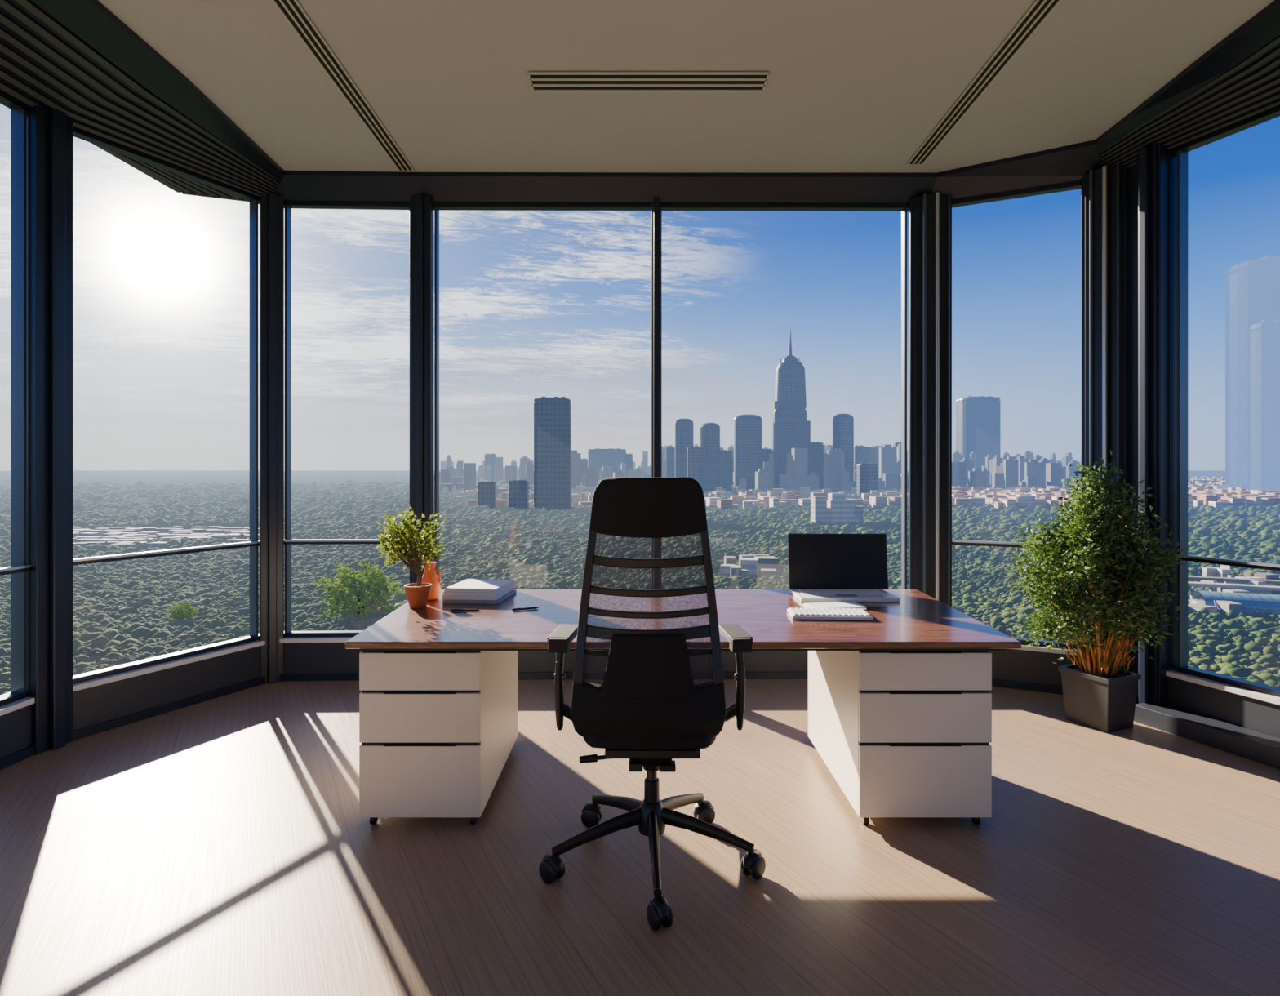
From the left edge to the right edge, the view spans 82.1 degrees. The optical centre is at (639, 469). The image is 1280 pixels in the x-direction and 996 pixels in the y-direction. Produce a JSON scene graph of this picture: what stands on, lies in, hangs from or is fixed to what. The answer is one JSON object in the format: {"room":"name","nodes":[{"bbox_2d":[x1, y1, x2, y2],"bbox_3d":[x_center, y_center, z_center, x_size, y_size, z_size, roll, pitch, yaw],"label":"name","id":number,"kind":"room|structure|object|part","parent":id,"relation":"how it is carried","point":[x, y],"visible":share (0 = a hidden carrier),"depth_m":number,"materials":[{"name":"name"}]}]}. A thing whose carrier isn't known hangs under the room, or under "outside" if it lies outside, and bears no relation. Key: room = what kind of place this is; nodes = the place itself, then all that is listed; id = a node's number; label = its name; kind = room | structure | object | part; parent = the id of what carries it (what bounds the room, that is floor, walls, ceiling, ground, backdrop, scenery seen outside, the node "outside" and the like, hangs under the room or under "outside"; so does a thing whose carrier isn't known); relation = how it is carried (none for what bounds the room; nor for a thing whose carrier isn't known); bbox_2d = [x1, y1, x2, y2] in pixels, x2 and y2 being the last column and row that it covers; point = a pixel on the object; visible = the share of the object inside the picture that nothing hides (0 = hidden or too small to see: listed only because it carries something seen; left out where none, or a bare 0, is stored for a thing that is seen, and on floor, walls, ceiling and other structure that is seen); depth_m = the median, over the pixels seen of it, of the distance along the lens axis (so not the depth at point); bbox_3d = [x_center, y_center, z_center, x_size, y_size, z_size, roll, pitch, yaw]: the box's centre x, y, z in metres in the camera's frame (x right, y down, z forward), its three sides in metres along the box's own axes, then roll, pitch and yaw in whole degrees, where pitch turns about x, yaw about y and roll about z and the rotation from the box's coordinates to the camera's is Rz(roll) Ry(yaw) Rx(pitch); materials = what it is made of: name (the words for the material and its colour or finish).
{"room":"office","nodes":[
{"label":"office","id":0,"kind":"room"},
{"bbox_2d":[0,88,35,770],"bbox_3d":[-3.340,-0.400,0.737,0.320,3.800,6.474,0,0,0],"label":"wall","id":1,"kind":"structure","parent":0,"point":[15,726],"depth_m":3.77,"materials":[{"name":"grey paint"}]},
{"bbox_2d":[0,89,31,706],"bbox_3d":[-3.283,-0.360,2.886,0.155,3.120,2.173,0,0,0],"label":"window","id":2,"kind":"structure","parent":1,"relation":"in","point":[18,568],"depth_m":3.86,"materials":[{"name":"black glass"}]},
{"bbox_2d":[72,127,265,740],"bbox_3d":[-2.965,-0.400,4.620,0.725,3.800,1.317,0,0,0],"label":"wall","id":3,"kind":"structure","parent":0,"point":[102,708],"depth_m":4.52,"materials":[{"name":"grey paint"}]},
{"bbox_2d":[72,125,260,684],"bbox_3d":[-2.958,-0.360,4.617,0.666,3.120,1.290,0,0,0],"label":"window","id":4,"kind":"structure","parent":3,"relation":"in","point":[254,543],"depth_m":5.04,"materials":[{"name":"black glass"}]},
{"bbox_2d":[91,138,249,201],"bbox_3d":[-2.946,-2.160,4.659,0.587,0.480,1.338,0,0,0],"label":"trim","id":5,"kind":"structure","parent":3,"relation":"attached to","point":[179,184],"depth_m":4.94,"materials":[{"name":"grey metal"}]},
{"bbox_2d":[0,0,1279,202],"bbox_3d":[0.050,-2.004,1.390,6.820,0.192,7.780,0,0,0],"label":"trim","id":6,"kind":"structure","parent":3,"relation":"attached to","point":[77,59],"depth_m":4.33,"materials":[{"name":"metal"}]},
{"bbox_2d":[271,0,414,171],"bbox_3d":[-1.600,-2.094,3.800,0.111,0.011,2.712,0,0,-1],"label":"air diffuser","id":7,"kind":"object","parent":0,"point":[291,10],"depth_m":3.91,"materials":[{"name":"black metal"}]},
{"bbox_2d":[404,582,431,608],"bbox_3d":[-1.130,0.643,3.740,0.136,0.113,0.136,0,0,0],"label":"pot","id":8,"kind":"object","parent":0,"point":[417,593],"depth_m":3.70,"materials":[{"name":"ceramic"}]},
{"bbox_2d":[275,182,909,681],"bbox_3d":[0.243,-0.400,5.101,5.737,3.800,0.638,0,0,0],"label":"wall","id":9,"kind":"structure","parent":0,"point":[303,661],"depth_m":5.25,"materials":[{"name":"grey paint"}]},
{"bbox_2d":[284,200,409,637],"bbox_3d":[-2.092,-0.360,5.292,1.064,3.120,0.135,0,0,0],"label":"window","id":10,"kind":"structure","parent":9,"relation":"in","point":[288,205],"depth_m":5.27,"materials":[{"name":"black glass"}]},
{"bbox_2d":[432,197,660,589],"bbox_3d":[-0.709,-0.360,5.280,1.703,3.120,0.180,0,0,0],"label":"window","id":11,"kind":"structure","parent":9,"relation":"in","point":[437,206],"depth_m":5.29,"materials":[{"name":"black metal"}]},
{"bbox_2d":[0,636,1279,715],"bbox_3d":[0.050,1.215,1.490,7.220,0.030,7.980,0,0,0],"label":"trim","id":12,"kind":"structure","parent":9,"relation":"attached to","point":[26,701],"depth_m":4.36,"materials":[{"name":"black metal"}]},
{"bbox_2d":[660,203,908,589],"bbox_3d":[1.100,-0.360,5.340,1.960,3.120,0.080,0,0,0],"label":"window","id":13,"kind":"structure","parent":9,"relation":"in","point":[904,208],"depth_m":5.31,"materials":[{"name":"black metal"}]},
{"bbox_2d":[0,679,1279,995],"bbox_3d":[0.050,1.600,1.400,7.300,0.200,8.200,0,0,0],"label":"floor","id":14,"kind":"structure","parent":0,"point":[221,846],"depth_m":2.70,"materials":[{"name":"brown wood"}]},
{"bbox_2d":[26,105,72,754],"bbox_3d":[-3.202,-0.220,3.971,0.175,3.440,0.200,0,0,13],"label":"column","id":15,"kind":"structure","parent":14,"relation":"on","point":[49,131],"depth_m":3.92,"materials":[{"name":"metal"}]},
{"bbox_2d":[259,192,284,683],"bbox_3d":[-2.621,-0.220,5.222,0.150,3.440,0.175,0,0,-34],"label":"column","id":16,"kind":"structure","parent":14,"relation":"on","point":[271,205],"depth_m":5.16,"materials":[{"name":"metal"}]},
{"bbox_2d":[409,193,434,583],"bbox_3d":[-1.560,-0.220,5.263,0.150,3.440,0.195,0,0,-1],"label":"column","id":17,"kind":"structure","parent":14,"relation":"on","point":[421,211],"depth_m":5.20,"materials":[{"name":"metal"}]},
{"bbox_2d":[538,477,765,930],"bbox_3d":[0.048,0.764,2.761,0.834,1.472,0.798,0,0,0],"label":"office chair","id":18,"kind":"object","parent":14,"relation":"on","point":[648,709],"visible":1,"depth_m":2.59,"materials":[{"name":"black plastic"}]},
{"bbox_3d":[0.030,0.133,2.576,0.420,0.210,0.124,0,0,0],"label":"headrest panel","id":19,"kind":"part","parent":18,"relation":"part of","materials":[{"name":"black fabric"}]},
{"bbox_3d":[0.030,0.520,2.619,0.555,0.840,0.107,0,0,0],"label":"frame","id":20,"kind":"part","parent":18,"relation":"part of","materials":[{"name":"black plastic"}]},
{"bbox_2d":[582,734,715,748],"bbox_3d":[0.035,0.963,2.840,0.510,0.075,0.500,0,0,0],"label":"seat cushion","id":21,"kind":"object","parent":18,"relation":"on","point":[602,741],"depth_m":2.59,"materials":[{"name":"black fabric"}]},
{"bbox_2d":[344,589,1021,824],"bbox_3d":[0.190,1.100,3.640,2.860,0.800,1.320,0,0,0],"label":"executive desk","id":22,"kind":"object","parent":14,"relation":"on","point":[900,700],"visible":1,"depth_m":3.05,"materials":[{"name":"brown wood"}]},
{"bbox_2d":[367,505,446,608],"bbox_3d":[-1.178,0.442,3.754,0.376,0.515,0.316,0,0,0],"label":"potted plant","id":23,"kind":"object","parent":22,"relation":"on","point":[417,593],"visible":1,"depth_m":3.71,"materials":[{"name":"plant"}]},
{"bbox_2d":[421,561,441,600],"bbox_3d":[-1.128,0.600,3.950,0.120,0.200,0.116,0,0,0],"label":"jug","id":24,"kind":"object","parent":22,"relation":"on","point":[430,576],"visible":0.77,"depth_m":3.92,"materials":[{"name":"ceramic"}]},
{"bbox_2d":[450,608,479,611],"bbox_3d":[-0.859,0.693,3.620,0.142,0.012,0.010,0,0,-3],"label":"pen","id":25,"kind":"object","parent":22,"relation":"on","point":[451,610],"visible":1,"depth_m":3.62,"materials":[{"name":"black plastic"}]},
{"bbox_2d":[441,578,516,604],"bbox_3d":[-0.867,0.661,3.999,0.306,0.078,0.363,0,0,5],"label":"stack","id":26,"kind":"object","parent":22,"relation":"on","point":[468,591],"visible":1,"depth_m":3.84,"materials":[{"name":"white paper"}]},
{"bbox_2d":[511,606,538,610],"bbox_3d":[-0.569,0.693,3.660,0.142,0.012,0.010,0,0,-29],"label":"pen","id":27,"kind":"object","parent":22,"relation":"on","point":[533,607],"visible":1,"depth_m":3.65,"materials":[{"name":"black plastic"}]},
{"bbox_2d":[786,607,873,620],"bbox_3d":[0.900,0.686,3.500,0.370,0.023,0.190,0,0,3],"label":"keyboard","id":28,"kind":"object","parent":22,"relation":"on","point":[849,614],"visible":1,"depth_m":3.44,"materials":[{"name":"white plastic"}]},
{"bbox_2d":[801,600,866,609],"bbox_3d":[0.985,0.693,3.728,0.291,0.012,0.176,0,0,-6],"label":"paper sheets","id":29,"kind":"object","parent":22,"relation":"on","point":[852,604],"visible":0.82,"depth_m":3.71,"materials":[{"name":"white paper"}]},
{"bbox_2d":[787,533,900,601],"bbox_3d":[1.130,0.533,4.045,0.560,0.330,0.350,0,0,0],"label":"laptop","id":30,"kind":"object","parent":22,"relation":"on","point":[823,567],"visible":1,"depth_m":4.18,"materials":[{"name":"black plastic"}]},
{"bbox_2d":[908,192,951,606],"bbox_3d":[2.078,-0.220,5.273,0.280,3.440,0.255,0,0,13],"label":"column","id":31,"kind":"structure","parent":14,"relation":"on","point":[930,215],"depth_m":5.18,"materials":[{"name":"metal"}]},
{"bbox_2d":[1003,449,1187,733],"bbox_3d":[2.588,0.693,4.270,0.870,1.614,0.682,0,0,0],"label":"potted shrub","id":32,"kind":"object","parent":14,"relation":"on","point":[1086,559],"visible":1,"depth_m":4.20,"materials":[{"name":"green plant"}]},
{"bbox_2d":[1081,162,1125,670],"bbox_3d":[3.044,-0.220,4.795,0.255,3.440,0.260,0,0,-38],"label":"column","id":33,"kind":"structure","parent":14,"relation":"on","point":[1104,188],"depth_m":4.71,"materials":[{"name":"metal"}]},
{"bbox_2d":[1137,143,1177,705],"bbox_3d":[3.132,-0.220,4.451,0.235,3.440,0.140,0,0,-16],"label":"column","id":34,"kind":"structure","parent":14,"relation":"on","point":[1157,167],"depth_m":4.39,"materials":[{"name":"metal"}]},
{"bbox_2d":[527,71,769,92],"bbox_3d":[0.045,-2.094,3.970,1.282,0.011,0.200,0,0,0],"label":"air diffuser","id":35,"kind":"object","parent":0,"point":[540,82],"depth_m":3.97,"materials":[{"name":"black metal"}]},
{"bbox_2d":[97,0,1274,173],"bbox_3d":[0.075,-2.269,1.375,7.150,0.362,8.150,0,0,0],"label":"ceiling","id":36,"kind":"structure","parent":0,"point":[852,86],"depth_m":3.88,"materials":[{"name":"paint"}]},
{"bbox_2d":[906,0,1062,165],"bbox_3d":[1.840,-2.094,3.740,0.111,0.011,2.612,0,0,2],"label":"air diffuser","id":37,"kind":"object","parent":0,"point":[1040,10],"depth_m":3.88,"materials":[{"name":"black metal"}]},
{"bbox_2d":[951,153,1102,694],"bbox_3d":[2.592,-0.400,5.094,1.041,3.800,0.623,0,0,0],"label":"wall","id":38,"kind":"structure","parent":0,"point":[1013,668],"depth_m":5.00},
{"bbox_2d":[951,181,1081,648],"bbox_3d":[2.588,-0.360,5.087,1.012,3.120,0.565,0,0,0],"label":"window","id":39,"kind":"structure","parent":38,"relation":"in","point":[1077,184],"depth_m":5.07,"materials":[{"name":"black metal"}]},
{"bbox_2d":[1125,163,1137,703],"bbox_3d":[3.148,-0.400,4.638,0.236,3.800,0.386,0,0,0],"label":"window column","id":40,"kind":"structure","parent":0,"point":[1131,172],"depth_m":4.61,"materials":[{"name":"metal"}]},
{"bbox_2d":[1168,104,1279,738],"bbox_3d":[3.356,-0.400,0.999,0.489,3.800,6.998,0,0,0],"label":"wall","id":41,"kind":"structure","parent":0,"point":[1251,713],"depth_m":4.09,"materials":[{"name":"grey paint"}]},
{"bbox_2d":[1133,702,1279,768],"bbox_3d":[3.191,1.450,0.970,0.496,0.100,6.942,0,0,0],"label":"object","id":42,"kind":"structure","parent":41,"relation":"attached to","point":[1256,746],"depth_m":4.00,"materials":[{"name":"grey paint"}]},
{"bbox_2d":[1169,105,1279,697],"bbox_3d":[3.314,-0.360,4.093,0.359,3.120,0.782,0,0,0],"label":"window","id":43,"kind":"structure","parent":41,"relation":"in","point":[1181,151],"depth_m":4.36,"materials":[{"name":"black metal"}]},
{"label":"outside","id":44,"kind":"structure","parent":0,"visible":0},
{"bbox_2d":[0,470,1279,668],"bbox_3d":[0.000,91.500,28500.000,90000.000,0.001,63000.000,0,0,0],"label":"ground","id":45,"kind":"structure","parent":44,"point":[157,477],"depth_m":8669.67,"materials":[{"name":"grey"}]},
{"bbox_2d":[166,600,199,620],"bbox_3d":[-267.971,84.480,429.799,17.140,14.447,17.302,0,0,0],"label":"broadleaf tree","id":46,"kind":"object","parent":45,"relation":"on","point":[179,614],"visible":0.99,"depth_m":427.44,"materials":[{"name":"green plant"}]},
{"bbox_2d":[315,560,405,622],"bbox_3d":[-167.742,74.022,439.235,51.044,38.556,51.588,0,0,0],"label":"broadleaf tree","id":47,"kind":"object","parent":45,"relation":"on","point":[371,585],"visible":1,"depth_m":432.38,"materials":[{"name":"green plant"}]},
{"bbox_2d":[478,480,496,508],"bbox_3d":[-330.000,58.546,1588.235,39.529,65.907,31.623,0,0,0],"label":"skyscraper","id":48,"kind":"structure","parent":45,"relation":"on","point":[486,490],"depth_m":1574.44,"materials":[{"name":"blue glass"}]},
{"bbox_2d":[484,453,496,481],"bbox_3d":[-1098.000,-12.637,5400.000,87.360,208.274,69.888,0,0,0],"label":"skyscraper","id":49,"kind":"structure","parent":45,"relation":"on","point":[490,459],"depth_m":5370.00,"materials":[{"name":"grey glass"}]},
{"bbox_2d":[509,479,528,509],"bbox_3d":[-251.321,56.319,1528.302,41.842,70.362,33.473,0,0,0],"label":"skyscraper","id":50,"kind":"structure","parent":45,"relation":"on","point":[518,489],"depth_m":1513.57,"materials":[{"name":"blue glass"}]},
{"bbox_2d":[533,396,573,511],"bbox_3d":[-185.192,-31.172,1557.692,85.292,245.345,68.234,0,0,0],"label":"skyscraper","id":51,"kind":"structure","parent":45,"relation":"on","point":[552,415],"depth_m":1528.05,"materials":[{"name":"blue glass"}]},
{"bbox_2d":[580,458,587,483],"bbox_3d":[-300.000,16.899,3857.143,57.600,149.202,46.080,0,0,0],"label":"skyscraper","id":52,"kind":"structure","parent":45,"relation":"on","point":[584,462],"depth_m":3836.83,"materials":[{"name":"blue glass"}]},
{"bbox_2d":[587,448,626,479],"bbox_3d":[-211.765,-21.938,4764.706,272.753,226.875,136.377,0,0,0],"label":"skyscraper","id":53,"kind":"structure","parent":45,"relation":"on","point":[598,457],"depth_m":4705.57,"materials":[{"name":"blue glass"}]},
{"bbox_2d":[624,453,632,477],"bbox_3d":[-66.316,-0.475,4263.158,53.053,183.950,42.442,0,0,0],"label":"skyscraper","id":54,"kind":"structure","parent":45,"relation":"on","point":[628,457],"depth_m":4244.91,"materials":[{"name":"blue glass"}]},
{"bbox_2d":[0,479,1279,695],"bbox_3d":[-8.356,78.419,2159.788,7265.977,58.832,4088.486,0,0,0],"label":"forest","id":55,"kind":"object","parent":45,"relation":"on","point":[120,612],"visible":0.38,"depth_m":719.51,"materials":[{"name":"green plant"}]},
{"bbox_2d":[666,446,675,477],"bbox_3d":[136.800,-4.124,3240.000,48.384,191.248,38.707,0,0,0],"label":"skyscraper","id":56,"kind":"structure","parent":45,"relation":"on","point":[670,451],"depth_m":3223.05,"materials":[{"name":"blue glass"}]},
{"bbox_2d":[72,526,1279,620],"bbox_3d":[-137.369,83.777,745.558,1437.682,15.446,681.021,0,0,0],"label":"buildings","id":57,"kind":"structure","parent":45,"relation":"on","point":[751,565],"depth_m":700.45},
{"bbox_2d":[675,418,693,477],"bbox_3d":[156.774,-44.250,2612.903,71.535,271.500,57.228,0,0,0],"label":"skyscraper","id":58,"kind":"structure","parent":45,"relation":"on","point":[683,427],"depth_m":2587.90,"materials":[{"name":"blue glass"}]},
{"bbox_2d":[687,446,703,493],"bbox_3d":[185.455,7.817,2454.545,61.091,167.366,48.873,0,0,0],"label":"skyscraper","id":59,"kind":"structure","parent":45,"relation":"on","point":[695,455],"depth_m":2432.89,"materials":[{"name":"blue glass"}]},
{"bbox_2d":[700,422,719,491],"bbox_3d":[249.677,-36.992,2612.903,78.039,256.984,62.431,0,0,0],"label":"skyscraper","id":60,"kind":"structure","parent":45,"relation":"on","point":[709,432],"depth_m":2587.90,"materials":[{"name":"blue glass"}]},
{"bbox_2d":[717,449,732,491],"bbox_3d":[299.032,11.295,2612.903,58.529,160.411,46.823,0,0,0],"label":"skyscraper","id":61,"kind":"structure","parent":45,"relation":"on","point":[724,457],"depth_m":2592.33,"materials":[{"name":"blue glass"}]},
{"bbox_2d":[732,457,733,484],"bbox_3d":[380.000,19.795,3000.000,44.800,143.410,35.840,0,0,0],"label":"skyscraper","id":62,"kind":"structure","parent":45,"relation":"on","point":[732,457],"depth_m":2984.48,"materials":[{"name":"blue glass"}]},
{"bbox_2d":[733,414,761,490],"bbox_3d":[409.655,-58.216,2793.103,114.703,299.431,91.763,0,0,0],"label":"skyscraper","id":63,"kind":"structure","parent":45,"relation":"on","point":[747,428],"depth_m":2753.46,"materials":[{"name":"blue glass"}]},
{"bbox_2d":[439,444,1081,492],"bbox_3d":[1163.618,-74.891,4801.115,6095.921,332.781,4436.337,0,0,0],"label":"city skyline","id":64,"kind":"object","parent":45,"relation":"on","point":[1027,470],"visible":0.56,"depth_m":2760.19},
{"bbox_2d":[761,448,773,468],"bbox_3d":[477.931,5.816,2793.104,55.614,171.369,44.491,0,0,0],"label":"skyscraper","id":65,"kind":"structure","parent":45,"relation":"on","point":[765,452],"depth_m":2773.70,"materials":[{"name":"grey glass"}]},
{"bbox_2d":[773,408,786,488],"bbox_3d":[513.000,-66.750,2700.000,47.040,316.500,37.632,0,0,0],"label":"skyscraper","id":66,"kind":"structure","parent":45,"relation":"on","point":[779,414],"depth_m":2683.77,"materials":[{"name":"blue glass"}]},
{"bbox_2d":[771,328,810,475],"bbox_3d":[589.596,-232.643,2892.857,140.464,648.286,123.120,0,0,0],"label":"skyscraper","id":67,"kind":"structure","parent":45,"relation":"on","point":[790,381],"depth_m":2843.64,"materials":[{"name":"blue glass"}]},
{"bbox_2d":[810,441,823,489],"bbox_3d":[675.000,-8.619,2892.857,93.600,200.239,74.880,0,0,0],"label":"skyscraper","id":68,"kind":"structure","parent":45,"relation":"on","point":[816,448],"depth_m":2860.35,"materials":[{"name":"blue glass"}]},
{"bbox_2d":[810,493,863,525],"bbox_3d":[309.193,64.278,1150.000,82.053,54.444,18.740,0,0,0],"label":"apartment blocks","id":69,"kind":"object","parent":45,"relation":"on","point":[839,509],"visible":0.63,"depth_m":1142.78,"materials":[{"name":"concrete"}]},
{"bbox_2d":[832,413,853,481],"bbox_3d":[747.000,-56.250,2700.000,84.000,295.500,67.200,0,0,0],"label":"skyscraper","id":70,"kind":"structure","parent":45,"relation":"on","point":[842,424],"depth_m":2673.96,"materials":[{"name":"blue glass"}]},
{"bbox_2d":[853,444,864,466],"bbox_3d":[1096.364,-14.987,3681.818,54.982,212.973,43.985,0,0,0],"label":"skyscraper","id":71,"kind":"structure","parent":45,"relation":"on","point":[856,448],"depth_m":3662.91,"materials":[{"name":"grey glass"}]},
{"bbox_2d":[856,462,877,496],"bbox_3d":[676.216,36.504,2189.189,59.935,109.992,47.948,0,0,0],"label":"skyscraper","id":72,"kind":"structure","parent":45,"relation":"on","point":[866,473],"depth_m":2168.09,"materials":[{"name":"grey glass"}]},
{"bbox_2d":[455,475,1279,510],"bbox_3d":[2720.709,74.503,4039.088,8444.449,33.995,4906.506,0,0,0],"label":"houses","id":73,"kind":"structure","parent":45,"relation":"on","point":[1200,492],"depth_m":1765.66},
{"bbox_2d":[893,441,901,457],"bbox_3d":[1292.727,-23.279,3681.818,41.236,229.558,32.989,0,0,0],"label":"skyscraper","id":74,"kind":"structure","parent":45,"relation":"on","point":[895,444],"depth_m":3667.39,"materials":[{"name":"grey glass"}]},
{"bbox_2d":[955,395,1000,467],"bbox_3d":[2328.750,-205.709,5062.500,283.500,594.418,226.800,0,0,0],"label":"skyscraper","id":75,"kind":"structure","parent":45,"relation":"on","point":[978,419],"depth_m":4965.83,"materials":[{"name":"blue glass"}]},
{"bbox_2d":[1187,575,1279,595],"bbox_3d":[478.354,84.500,452.914,299.707,14.000,192.813,0,0,0],"label":"elevated road","id":76,"kind":"structure","parent":45,"relation":"on","point":[1220,584],"depth_m":499.98,"materials":[{"name":"grey concrete"}]},
{"bbox_2d":[1191,591,1279,617],"bbox_3d":[425.000,84.500,440.000,150.000,14.000,26.000,0,0,22],"label":"building","id":77,"kind":"structure","parent":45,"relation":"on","point":[1264,603],"depth_m":452.35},
{"bbox_2d":[1217,256,1279,488],"bbox_3d":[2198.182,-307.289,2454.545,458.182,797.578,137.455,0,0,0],"label":"skyscraper","id":78,"kind":"structure","parent":45,"relation":"on","point":[1252,286],"depth_m":2441.81,"materials":[{"name":"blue glass"}]},
{"bbox_2d":[1248,320,1279,491],"bbox_3d":[1892.432,-176.742,2189.189,136.216,536.484,68.108,0,0,0],"label":"skyscraper","id":79,"kind":"structure","parent":45,"relation":"on","point":[1264,337],"depth_m":2162.27,"materials":[{"name":"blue glass"}]}
]}

